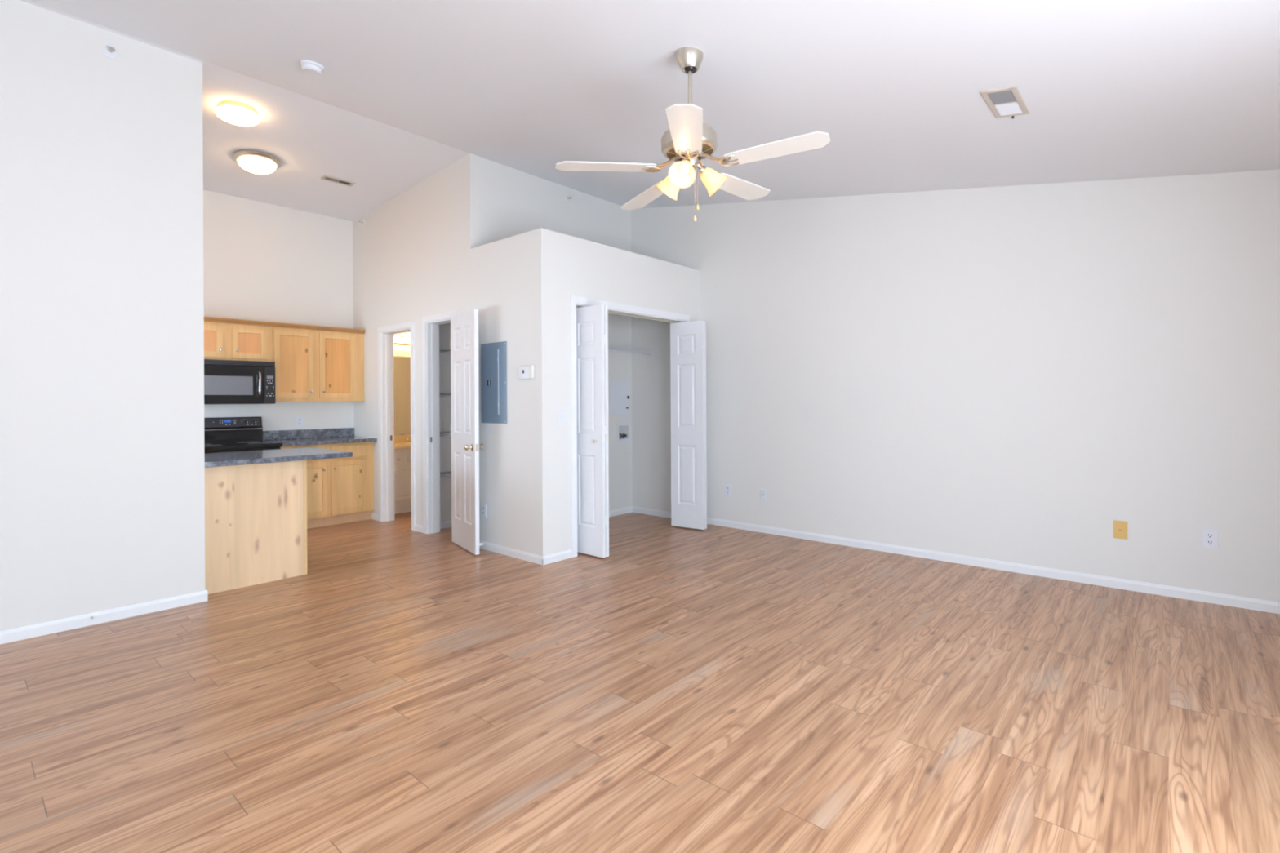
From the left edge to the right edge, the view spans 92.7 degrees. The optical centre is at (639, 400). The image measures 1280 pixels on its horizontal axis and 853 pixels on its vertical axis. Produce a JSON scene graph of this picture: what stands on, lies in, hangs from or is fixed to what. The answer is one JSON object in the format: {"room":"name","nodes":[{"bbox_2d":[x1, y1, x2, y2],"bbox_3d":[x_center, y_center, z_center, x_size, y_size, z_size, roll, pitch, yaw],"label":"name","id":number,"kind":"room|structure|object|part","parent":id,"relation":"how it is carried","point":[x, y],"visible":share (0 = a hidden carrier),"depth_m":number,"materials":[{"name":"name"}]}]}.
{"room":"empty living room","nodes":[
{"label":"empty living room","id":0,"kind":"room"},
{"bbox_2d":[0,0,204,631],"bbox_3d":[-4.085,-0.454,2.734,0.125,3.565,3.532,0,0,41],"label":"wall","id":1,"kind":"structure","parent":0,"point":[102,460],"depth_m":3.62,"materials":[{"name":"paint"}]},
{"bbox_2d":[0,590,208,644],"bbox_3d":[-4.021,1.294,2.693,0.012,0.068,3.544,0,0,41],"label":"baseboard","id":2,"kind":"structure","parent":1,"relation":"attached to","point":[75,622],"depth_m":3.62,"materials":[{"name":"white paint"}]},
{"bbox_2d":[102,45,118,58],"bbox_3d":[-3.167,-2.097,3.655,0.055,0.072,0.072,0,0,41],"label":"sprinkler","id":3,"kind":"object","parent":1,"relation":"attached to","point":[110,51],"visible":1,"depth_m":3.66,"materials":[{"name":"white plastic"}]},
{"bbox_2d":[203,189,353,431],"bbox_3d":[-4.249,-0.381,6.142,0.125,3.422,2.642,0,0,41],"label":"wall","id":4,"kind":"structure","parent":0,"point":[263,261],"depth_m":6.50,"materials":[{"name":"paint"}]},
{"bbox_2d":[204,321,272,361],"bbox_3d":[-4.086,-0.565,5.986,0.327,0.363,0.784,0,0,41],"label":"upper cabinet","id":5,"kind":"object","parent":4,"relation":"attached to","point":[222,341],"visible":0.74,"depth_m":5.96,"materials":[{"name":"brown wood"}]},
{"bbox_3d":[-4.120,-0.564,5.758,0.004,0.190,0.195,0,0,41],"label":"panel","id":6,"kind":"part","parent":5,"relation":"part of","materials":[{"name":"brown wood"}]},
{"bbox_3d":[-4.120,-0.564,5.758,0.019,0.302,0.307,0,0,41],"label":"door","id":7,"kind":"part","parent":5,"relation":"part of","materials":[{"name":"brown wood"}]},
{"bbox_2d":[204,359,275,404],"bbox_3d":[-4.043,-0.172,5.960,0.421,0.421,0.760,0,0,41],"label":"microwave oven","id":8,"kind":"object","parent":5,"relation":"attached to","point":[225,381],"visible":0.81,"depth_m":5.89,"materials":[{"name":"black metal"}]},
{"bbox_3d":[-3.749,-0.163,6.011,0.047,0.252,0.018,0,0,41],"label":"handle","id":9,"kind":"part","parent":8,"relation":"part of","materials":[{"name":"silver metal"}]},
{"bbox_3d":[-3.709,-0.151,6.108,0.029,0.372,0.098,0,0,41],"label":"control panel","id":10,"kind":"part","parent":8,"relation":"part of","materials":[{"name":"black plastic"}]},
{"bbox_3d":[-3.869,-0.565,6.044,0.019,0.302,0.302,0,0,41],"label":"door","id":11,"kind":"part","parent":5,"relation":"part of","materials":[{"name":"brown wood"}]},
{"bbox_3d":[-3.869,-0.565,6.044,0.004,0.190,0.190,0,0,41],"label":"panel","id":12,"kind":"part","parent":5,"relation":"part of","materials":[{"name":"brown wood"}]},
{"bbox_2d":[295,416,302,426],"bbox_3d":[-3.712,0.237,6.650,0.008,0.115,0.072,0,0,41],"label":"wall outlet","id":13,"kind":"object","parent":4,"relation":"attached to","point":[299,420],"visible":1,"depth_m":6.65,"materials":[{"name":"white plastic"}]},
{"bbox_2d":[262,427,354,440],"bbox_3d":[-3.639,0.370,6.723,0.019,0.100,0.964,0,0,41],"label":"backsplash","id":14,"kind":"structure","parent":4,"relation":"attached to","point":[342,432],"depth_m":6.69,"materials":[{"name":"stone"}]},
{"bbox_2d":[271,326,364,401],"bbox_3d":[-3.518,-0.368,6.634,0.327,0.763,0.934,0,0,41],"label":"upper cabinet","id":15,"kind":"object","parent":4,"relation":"attached to","point":[311,365],"visible":0.86,"depth_m":6.54,"materials":[{"name":"brown wood"}]},
{"bbox_2d":[204,316,365,333],"bbox_3d":[-3.682,-0.770,6.253,0.046,0.043,1.720,0,0,41],"label":"crown molding","id":16,"kind":"structure","parent":15,"relation":"attached to","point":[212,319],"depth_m":6.25,"materials":[{"name":"brown wood"}]},
{"bbox_3d":[-3.600,-0.373,6.350,0.019,0.695,0.375,0,0,41],"label":"door","id":17,"kind":"part","parent":15,"relation":"part of","materials":[{"name":"brown wood"}]},
{"bbox_3d":[-3.600,-0.373,6.350,0.004,0.583,0.263,0,0,41],"label":"panel","id":18,"kind":"part","parent":15,"relation":"part of","materials":[{"name":"brown wood"}]},
{"bbox_3d":[-3.311,-0.375,6.679,0.019,0.695,0.373,0,0,41],"label":"door","id":19,"kind":"part","parent":15,"relation":"part of","materials":[{"name":"brown wood"}]},
{"bbox_3d":[-3.312,-0.375,6.679,0.004,0.583,0.261,0,0,41],"label":"panel","id":20,"kind":"part","parent":15,"relation":"part of","materials":[{"name":"brown wood"}]},
{"bbox_2d":[393,332,410,435],"bbox_3d":[-2.696,-0.128,8.062,0.120,2.900,2.041,0,0,41],"label":"wall","id":21,"kind":"structure","parent":0,"point":[403,350],"depth_m":7.66,"materials":[{"name":"paint"}]},
{"bbox_2d":[393,336,410,344],"bbox_3d":[-2.930,-0.748,7.615,0.122,0.094,0.600,0,0,41],"label":"vanity light bar","id":22,"kind":"object","parent":21,"relation":"attached to","point":[397,340],"visible":0.3,"depth_m":7.58,"materials":[{"name":"metal"}]},
{"bbox_3d":[-2.997,-0.753,7.520,0.098,0.076,0.075,0,0,41],"label":"bulb","id":23,"kind":"part","parent":22,"relation":"part of","materials":[{"name":"white glass"}]},
{"bbox_3d":[-2.920,-0.753,7.608,0.098,0.076,0.075,0,0,41],"label":"bulb","id":24,"kind":"part","parent":22,"relation":"part of","materials":[{"name":"white glass"}]},
{"bbox_2d":[394,355,410,435],"bbox_3d":[-2.943,-0.056,7.683,0.006,0.988,0.880,0,0,41],"label":"mirror","id":25,"kind":"object","parent":21,"relation":"attached to","point":[402,364],"visible":0.29,"depth_m":7.64,"materials":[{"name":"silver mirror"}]},
{"bbox_2d":[439,323,451,522],"bbox_3d":[-1.472,-0.135,6.989,0.096,2.900,2.041,0,0,41],"label":"wall","id":26,"kind":"structure","parent":0,"point":[444,329],"depth_m":6.30,"materials":[{"name":"paint"}]},
{"bbox_2d":[439,348,450,353],"bbox_3d":[-1.658,-0.499,6.130,0.758,0.044,0.408,0,0,41],"label":"closet shelf","id":27,"kind":"object","parent":26,"relation":"attached to","point":[445,350],"visible":0.11,"depth_m":6.19,"materials":[{"name":"grey metal"}]},
{"bbox_2d":[440,393,450,396],"bbox_3d":[-1.656,-0.055,6.130,0.758,0.044,0.408,0,0,41],"label":"closet shelf","id":28,"kind":"object","parent":26,"relation":"attached to","point":[442,394],"visible":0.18,"depth_m":6.17,"materials":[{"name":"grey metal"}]},
{"bbox_2d":[440,520,451,528],"bbox_3d":[-1.871,1.284,6.443,0.012,0.068,0.682,0,0,41],"label":"baseboard","id":29,"kind":"structure","parent":26,"relation":"attached to","point":[446,524],"depth_m":6.29,"materials":[{"name":"white paint"}]},
{"bbox_2d":[440,471,451,478],"bbox_3d":[-1.652,0.758,6.130,0.758,0.044,0.408,0,0,41],"label":"closet shelf","id":30,"kind":"object","parent":26,"relation":"attached to","point":[442,473],"visible":0.12,"depth_m":6.18,"materials":[{"name":"grey metal"}]},
{"bbox_2d":[440,431,451,436],"bbox_3d":[-1.654,0.345,6.130,0.758,0.044,0.408,0,0,41],"label":"closet shelf","id":31,"kind":"object","parent":26,"relation":"attached to","point":[441,433],"visible":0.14,"depth_m":6.17,"materials":[{"name":"grey metal"}]},
{"bbox_2d":[352,153,555,555],"bbox_3d":[-2.118,-0.465,6.114,3.660,3.567,0.125,0,0,41],"label":"wall","id":32,"kind":"structure","parent":0,"point":[421,252],"depth_m":5.43,"materials":[{"name":"paint"}]},
{"bbox_2d":[359,219,365,226],"bbox_3d":[-3.138,-2.009,6.881,0.072,0.072,0.055,0,0,41],"label":"sprinkler","id":33,"kind":"object","parent":32,"relation":"attached to","point":[363,222],"visible":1,"depth_m":6.88,"materials":[{"name":"white plastic"}]},
{"bbox_2d":[371,512,378,520],"bbox_3d":[-2.920,1.289,6.734,0.183,0.068,0.012,0,0,41],"label":"baseboard","id":34,"kind":"structure","parent":32,"relation":"attached to","point":[374,516],"depth_m":6.73,"materials":[{"name":"white paint"}]},
{"bbox_2d":[377,321,415,530],"bbox_3d":[-2.524,0.262,6.473,0.764,2.117,0.153,0,0,41],"label":"trim","id":35,"kind":"structure","parent":32,"relation":"attached to","point":[385,334],"depth_m":6.64,"materials":[{"name":"white paint"}]},
{"bbox_2d":[414,524,422,533],"bbox_3d":[-2.211,1.285,6.112,0.176,0.068,0.012,0,0,41],"label":"baseboard","id":36,"kind":"structure","parent":32,"relation":"attached to","point":[419,528],"depth_m":6.11,"materials":[{"name":"white paint"}]},
{"bbox_2d":[422,310,460,533],"bbox_3d":[-1.855,0.245,5.887,0.662,2.145,0.153,0,0,41],"label":"trim","id":37,"kind":"structure","parent":32,"relation":"attached to","point":[430,324],"depth_m":6.04,"materials":[{"name":"white paint"}]},
{"bbox_2d":[449,308,484,555],"bbox_3d":[-1.558,0.268,5.405,0.167,2.075,0.623,0,0,-35],"label":"door","id":38,"kind":"structure","parent":32,"relation":"in","point":[464,340],"depth_m":5.35,"materials":[{"name":"white paint"}]},
{"bbox_3d":[-1.454,0.400,5.174,0.066,0.060,0.060,0,0,-35],"label":"door knob","id":39,"kind":"part","parent":38,"relation":"part of","materials":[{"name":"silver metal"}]},
{"bbox_3d":[-1.372,0.400,5.232,0.066,0.060,0.060,0,0,-35],"label":"door knob","id":40,"kind":"part","parent":38,"relation":"part of","materials":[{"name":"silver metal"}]},
{"bbox_2d":[481,503,486,517],"bbox_3d":[-1.377,0.975,5.383,0.072,0.118,0.008,0,0,41],"label":"wall outlet","id":41,"kind":"object","parent":32,"relation":"attached to","point":[483,505],"visible":1,"depth_m":5.38,"materials":[{"name":"white plastic"}]},
{"bbox_2d":[480,341,506,423],"bbox_3d":[-1.272,-0.149,5.277,0.370,0.698,0.022,0,0,41],"label":"breaker panel","id":42,"kind":"object","parent":32,"relation":"attached to","point":[493,355],"visible":1,"depth_m":5.26,"materials":[{"name":"blue metal"}]},
{"bbox_3d":[-1.301,-0.153,5.304,0.223,0.565,0.003,0,0,41],"label":"panel door","id":43,"kind":"part","parent":42,"relation":"part of","materials":[{"name":"blue metal"}]},
{"bbox_2d":[479,540,543,564],"bbox_3d":[-1.208,1.280,5.233,1.167,0.068,0.012,0,0,41],"label":"baseboard","id":44,"kind":"structure","parent":32,"relation":"attached to","point":[513,553],"depth_m":5.10,"materials":[{"name":"white paint"}]},
{"bbox_2d":[518,364,533,379],"bbox_3d":[-0.932,-0.226,4.975,0.187,0.114,0.028,0,0,41],"label":"thermostat","id":45,"kind":"object","parent":32,"relation":"attached to","point":[525,372],"visible":1,"depth_m":4.96,"materials":[{"name":"white plastic"}]},
{"bbox_2d":[481,157,631,511],"bbox_3d":[-0.819,-0.471,6.415,0.125,3.567,2.041,0,0,41],"label":"wall","id":46,"kind":"structure","parent":0,"point":[515,202],"depth_m":6.53,"materials":[{"name":"paint"}]},
{"bbox_2d":[564,195,571,202],"bbox_3d":[-0.742,-2.110,6.377,0.055,0.072,0.072,0,0,41],"label":"sprinkler","id":47,"kind":"object","parent":46,"relation":"attached to","point":[567,198],"visible":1,"depth_m":6.38,"materials":[{"name":"white plastic"}]},
{"bbox_2d":[608,380,630,416],"bbox_3d":[-0.229,-0.023,6.984,0.010,0.399,0.346,0,0,41],"label":"panel","id":48,"kind":"object","parent":46,"relation":"attached to","point":[619,390],"visible":1,"depth_m":6.97,"materials":[{"name":"white plastic"}]},
{"bbox_2d":[608,506,632,516],"bbox_3d":[-0.758,1.278,6.370,0.012,0.068,2.041,0,0,41],"label":"baseboard","id":49,"kind":"structure","parent":46,"relation":"attached to","point":[628,509],"depth_m":6.98,"materials":[{"name":"white paint"}]},
{"bbox_2d":[617,422,630,441],"bbox_3d":[-0.176,0.368,7.012,0.050,0.201,0.210,0,0,41],"label":"washer outlet box","id":50,"kind":"object","parent":46,"relation":"attached to","point":[623,429],"visible":1,"depth_m":7.01,"materials":[{"name":"white plastic"}]},
{"bbox_2d":[608,346,651,356],"bbox_3d":[-0.652,-0.531,6.271,0.305,0.085,2.037,0,0,41],"label":"wire shelf","id":51,"kind":"object","parent":46,"relation":"attached to","point":[612,348],"visible":0.27,"depth_m":6.84,"materials":[{"name":"white metal"}]},
{"bbox_2d":[553,231,700,553],"bbox_3d":[-0.073,-0.035,5.764,0.125,2.686,2.041,0,0,41],"label":"wall","id":52,"kind":"structure","parent":0,"point":[583,268],"depth_m":5.25,"materials":[{"name":"paint"}]},
{"bbox_2d":[542,549,572,565],"bbox_3d":[-0.673,1.278,4.966,0.012,0.068,0.314,0,0,41],"label":"baseboard","id":53,"kind":"structure","parent":52,"relation":"attached to","point":[566,554],"depth_m":4.96,"materials":[{"name":"white paint"}]},
{"bbox_2d":[558,409,564,424],"bbox_3d":[-0.640,0.136,5.008,0.016,0.118,0.072,0,0,41],"label":"light switch","id":54,"kind":"object","parent":52,"relation":"attached to","point":[561,412],"visible":1,"depth_m":5.00,"materials":[{"name":"white plastic"}]},
{"bbox_2d":[576,304,608,558],"bbox_3d":[-0.435,0.254,5.145,0.374,2.085,0.103,0,0,41],"label":"bifold door","id":55,"kind":"structure","parent":52,"relation":"in","point":[592,322],"depth_m":5.09,"materials":[{"name":"white paint"}]},
{"bbox_3d":[-0.412,0.254,5.172,0.372,2.085,0.032,0,0,41],"label":"door","id":56,"kind":"part","parent":55,"relation":"part of","materials":[{"name":"white paint"}]},
{"bbox_2d":[576,306,679,323],"bbox_3d":[-0.093,-0.797,5.757,0.030,0.020,1.504,0,0,41],"label":"track","id":57,"kind":"object","parent":52,"relation":"attached to","point":[609,312],"visible":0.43,"depth_m":5.84,"materials":[{"name":"silver metal"}]},
{"bbox_2d":[670,320,706,529],"bbox_3d":[0.493,0.249,6.207,0.374,2.085,0.072,0,0,33],"label":"bifold door","id":58,"kind":"structure","parent":57,"relation":"hanging from","point":[687,339],"depth_m":6.17,"materials":[{"name":"white paint"}]},
{"bbox_3d":[0.503,0.249,6.225,0.372,2.085,0.032,0,0,33],"label":"door","id":59,"kind":"part","parent":58,"relation":"part of","materials":[{"name":"white paint"}]},
{"bbox_2d":[569,295,689,557],"bbox_3d":[-0.077,0.215,5.747,0.139,2.186,1.656,0,0,41],"label":"trim","id":60,"kind":"structure","parent":52,"relation":"attached to","point":[575,301],"depth_m":5.11,"materials":[{"name":"white paint"}]},
{"bbox_2d":[0,511,1279,852],"bbox_3d":[-1.433,1.345,3.194,8.625,0.060,7.958,0,0,41],"label":"floor","id":61,"kind":"structure","parent":0,"point":[714,689],"depth_m":2.58,"materials":[{"name":"laminate"}]},
{"bbox_2d":[204,416,282,453],"bbox_3d":[-3.954,0.749,5.854,0.668,1.158,0.752,0,0,41],"label":"range","id":62,"kind":"object","parent":61,"relation":"on","point":[221,434],"visible":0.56,"depth_m":6.03,"materials":[{"name":"black metal"}]},
{"bbox_3d":[-4.160,0.222,6.026,0.026,0.090,0.722,0,0,41],"label":"control panel","id":63,"kind":"part","parent":62,"relation":"part of","materials":[{"name":"black plastic"}]},
{"bbox_3d":[-3.750,0.746,5.676,0.031,0.562,0.732,0,0,41],"label":"oven door","id":64,"kind":"part","parent":62,"relation":"part of","materials":[{"name":"black metal"}]},
{"bbox_2d":[204,440,282,451],"bbox_3d":[-3.935,0.437,5.837,0.555,0.039,0.752,0,0,41],"label":"cooktop","id":65,"kind":"object","parent":62,"relation":"in","point":[209,446],"depth_m":5.78,"materials":[{"name":"black"}]},
{"bbox_2d":[204,460,306,594],"bbox_3d":[-3.159,0.887,4.395,0.648,0.874,1.183,0,0,41],"label":"base cabinet","id":66,"kind":"object","parent":61,"relation":"on","point":[255,514],"visible":0.53,"depth_m":4.37,"materials":[{"name":"brown wood"}]},
{"bbox_2d":[204,447,352,467],"bbox_3d":[-3.048,0.430,4.494,0.820,0.037,1.481,0,0,41],"label":"countertop","id":67,"kind":"structure","parent":66,"relation":"on","point":[263,456],"depth_m":4.55,"materials":[{"name":"stone"}]},
{"bbox_2d":[280,441,373,528],"bbox_3d":[-3.437,0.891,6.550,0.546,0.868,0.962,0,0,41],"label":"base cabinet","id":68,"kind":"object","parent":61,"relation":"on","point":[340,491],"visible":0.57,"depth_m":6.50,"materials":[{"name":"brown wood"}]},
{"bbox_3d":[-3.397,0.550,6.242,0.019,0.134,0.386,0,0,41],"label":"drawer","id":69,"kind":"part","parent":68,"relation":"part of","materials":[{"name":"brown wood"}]},
{"bbox_3d":[-3.395,0.928,6.242,0.004,0.453,0.274,0,0,41],"label":"panel","id":70,"kind":"part","parent":68,"relation":"part of","materials":[{"name":"brown wood"}]},
{"bbox_3d":[-3.395,0.928,6.242,0.019,0.565,0.386,0,0,41],"label":"door","id":71,"kind":"part","parent":68,"relation":"part of","materials":[{"name":"brown wood"}]},
{"bbox_2d":[262,427,377,446],"bbox_3d":[-3.428,0.388,6.539,0.578,0.137,0.964,0,0,41],"label":"countertop","id":72,"kind":"structure","parent":68,"relation":"on","point":[342,435],"depth_m":6.58,"materials":[{"name":"stone"}]},
{"bbox_3d":[-3.123,0.549,6.555,0.019,0.134,0.378,0,0,41],"label":"drawer","id":73,"kind":"part","parent":68,"relation":"part of","materials":[{"name":"brown wood"}]},
{"bbox_3d":[-3.121,0.926,6.555,0.019,0.565,0.378,0,0,41],"label":"door","id":74,"kind":"part","parent":68,"relation":"part of","materials":[{"name":"brown wood"}]},
{"bbox_3d":[-3.121,0.926,6.555,0.004,0.453,0.266,0,0,41],"label":"panel","id":75,"kind":"part","parent":68,"relation":"part of","materials":[{"name":"brown wood"}]},
{"bbox_2d":[394,435,411,514],"bbox_3d":[-2.749,0.874,7.504,0.527,0.896,0.960,0,0,41],"label":"bathroom vanity","id":76,"kind":"object","parent":61,"relation":"on","point":[402,488],"visible":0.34,"depth_m":7.14,"materials":[{"name":"brown wood"}]},
{"bbox_3d":[-2.822,0.682,7.081,0.018,0.125,0.190,0,0,41],"label":"drawer","id":77,"kind":"part","parent":76,"relation":"part of","materials":[{"name":"brown wood"}]},
{"bbox_2d":[394,435,410,449],"bbox_3d":[-2.756,0.498,7.508,0.514,0.143,0.960,0,0,41],"label":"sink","id":78,"kind":"object","parent":76,"relation":"in","point":[401,442],"depth_m":7.55,"materials":[{"name":"beige metal"}]},
{"bbox_3d":[-2.734,0.980,7.179,0.018,0.385,0.450,0,0,41],"label":"door","id":79,"kind":"part","parent":76,"relation":"part of","materials":[{"name":"brown wood"}]},
{"bbox_2d":[20,0,1279,221],"bbox_3d":[-1.449,-1.795,3.194,8.625,1.074,7.958,0,0,41],"label":"ceiling","id":80,"kind":"structure","parent":0,"point":[406,90],"depth_m":3.45,"materials":[{"name":"paint"}]},
{"bbox_2d":[215,100,260,125],"bbox_3d":[-3.028,-2.158,4.595,0.281,0.084,0.281,0,0,-44],"label":"ceiling light","id":81,"kind":"object","parent":80,"relation":"attached to","point":[237,113],"visible":1,"depth_m":4.54,"materials":[{"name":"white glass"}]},
{"bbox_2d":[231,150,281,173],"bbox_3d":[-3.388,-2.080,5.400,0.375,0.142,0.375,0,0,-30],"label":"ceiling light","id":82,"kind":"object","parent":80,"relation":"attached to","point":[254,162],"visible":1,"depth_m":5.31,"materials":[{"name":"white glass"}]},
{"bbox_2d":[299,59,324,75],"bbox_3d":[-2.064,-2.093,3.840,0.136,0.060,0.136,0,0,41],"label":"smoke detector","id":83,"kind":"object","parent":80,"relation":"attached to","point":[308,66],"visible":1,"depth_m":3.81,"materials":[{"name":"white plastic"}]},
{"bbox_2d":[320,174,355,186],"bbox_3d":[-2.941,-2.138,5.943,0.110,0.016,0.296,0,0,41],"label":"ceiling vent","id":84,"kind":"object","parent":80,"relation":"in","point":[335,180],"visible":1,"depth_m":5.93,"materials":[{"name":"metal"}]},
{"bbox_2d":[555,46,830,221],"bbox_3d":[0.291,-1.352,3.116,1.306,0.917,1.257,0,0,41],"label":"ceiling fan","id":85,"kind":"object","parent":80,"relation":"hanging from","point":[687,141],"visible":0.98,"depth_m":2.99,"materials":[{"name":"white wood"}]},
{"bbox_3d":[-0.170,-1.148,3.002,0.487,0.039,0.148,0,0,-11],"label":"blade","id":86,"kind":"part","parent":85,"relation":"part of","materials":[{"name":"white laminate"}]},
{"bbox_3d":[0.047,-1.158,3.463,0.148,0.037,0.487,0,0,-29],"label":"blade","id":87,"kind":"part","parent":85,"relation":"part of","materials":[{"name":"white laminate"}]},
{"bbox_3d":[0.157,-1.106,3.158,0.144,0.144,0.135,0,0,41],"label":"lamp shade","id":88,"kind":"part","parent":85,"relation":"part of","materials":[{"name":"white glass"}]},
{"bbox_3d":[0.217,-1.109,2.958,0.130,0.143,0.143,0,0,41],"label":"lamp shade","id":89,"kind":"part","parent":85,"relation":"part of","materials":[{"name":"white glass"}]},
{"bbox_3d":[0.202,-1.169,2.652,0.149,0.015,0.487,0,0,7],"label":"blade","id":90,"kind":"part","parent":85,"relation":"part of","materials":[{"name":"white laminate"}]},
{"bbox_3d":[0.223,-1.137,2.991,0.046,0.065,0.065,0,0,41],"label":"bulb","id":91,"kind":"part","parent":85,"relation":"part of","materials":[{"name":"white glass"}]},
{"bbox_3d":[0.274,-1.052,3.050,0.003,0.267,0.003,0,0,41],"label":"pull chain","id":92,"kind":"part","parent":85,"relation":"part of","materials":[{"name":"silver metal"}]},
{"bbox_3d":[0.292,-1.087,3.092,0.003,0.197,0.003,0,0,41],"label":"pull chain","id":93,"kind":"part","parent":85,"relation":"part of","materials":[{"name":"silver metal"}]},
{"bbox_3d":[0.308,-1.177,3.101,0.066,0.063,0.049,0,0,-18],"label":"lamp arm","id":94,"kind":"part","parent":85,"relation":"part of","materials":[{"name":"silver metal"}]},
{"bbox_3d":[0.388,-1.116,3.118,0.130,0.142,0.143,0,0,41],"label":"lamp shade","id":95,"kind":"part","parent":85,"relation":"part of","materials":[{"name":"white glass"}]},
{"bbox_3d":[0.555,-1.187,3.396,0.151,0.038,0.490,0,0,41],"label":"blade","id":96,"kind":"part","parent":85,"relation":"part of","materials":[{"name":"white laminate"}]},
{"bbox_3d":[0.648,-1.193,2.899,0.487,0.038,0.148,0,0,25],"label":"blade","id":97,"kind":"part","parent":85,"relation":"part of","materials":[{"name":"white laminate"}]},
{"bbox_2d":[980,85,1030,118],"bbox_3d":[1.927,-1.564,3.212,0.160,0.035,0.395,0,0,41],"label":"ceiling vent","id":98,"kind":"object","parent":80,"relation":"in","point":[1008,101],"visible":1,"depth_m":3.19,"materials":[{"name":"metal"}]},
{"bbox_2d":[631,169,1279,602],"bbox_3d":[1.139,-0.481,6.140,8.625,3.567,0.125,0,0,41],"label":"wall","id":99,"kind":"structure","parent":0,"point":[1014,374],"depth_m":4.65,"materials":[{"name":"paint"}]},
{"bbox_2d":[632,506,671,518],"bbox_3d":[0.230,1.273,6.853,0.864,0.068,0.012,0,0,41],"label":"baseboard","id":100,"kind":"structure","parent":99,"relation":"attached to","point":[635,509],"depth_m":6.93,"materials":[{"name":"white paint"}]},
{"bbox_2d":[724,484,730,496],"bbox_3d":[0.902,0.927,6.265,0.072,0.118,0.008,0,0,41],"label":"wall outlet","id":101,"kind":"object","parent":99,"relation":"attached to","point":[727,487],"visible":1,"depth_m":6.26,"materials":[{"name":"white plastic"}]},
{"bbox_2d":[760,488,766,501],"bbox_3d":[1.210,0.930,5.989,0.070,0.115,0.018,0,0,41],"label":"cable jack","id":102,"kind":"object","parent":99,"relation":"attached to","point":[762,491],"visible":1,"depth_m":5.99,"materials":[{"name":"white plastic"}]},
{"bbox_2d":[706,517,1279,613],"bbox_3d":[2.451,1.262,4.907,4.790,0.068,0.012,0,0,41],"label":"baseboard","id":103,"kind":"structure","parent":99,"relation":"attached to","point":[1254,604],"depth_m":4.51,"materials":[{"name":"white paint"}]},
{"bbox_2d":[1113,520,1128,539],"bbox_3d":[3.289,0.887,4.174,0.076,0.122,0.008,0,0,41],"label":"wall plate","id":104,"kind":"object","parent":99,"relation":"attached to","point":[1120,527],"visible":1,"depth_m":4.17,"materials":[{"name":"yellow plastic"}]},
{"bbox_2d":[1201,528,1217,550],"bbox_3d":[3.625,0.883,3.880,0.074,0.126,0.008,0,0,41],"label":"wall outlet","id":105,"kind":"object","parent":99,"relation":"attached to","point":[1210,536],"visible":1,"depth_m":3.88,"materials":[{"name":"white plastic"}]},
{"bbox_2d":[1206,540,1213,545],"bbox_3d":[3.624,0.905,3.878,0.032,0.032,0.002,0,0,41],"label":"socket","id":106,"kind":"object","parent":105,"relation":"attached to","point":[1208,542],"depth_m":3.88,"materials":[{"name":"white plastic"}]},
{"bbox_2d":[1206,533,1213,537],"bbox_3d":[3.623,0.862,3.878,0.032,0.032,0.002,0,0,41],"label":"socket","id":107,"kind":"object","parent":105,"relation":"attached to","point":[1208,535],"depth_m":3.88,"materials":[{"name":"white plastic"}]}
]}

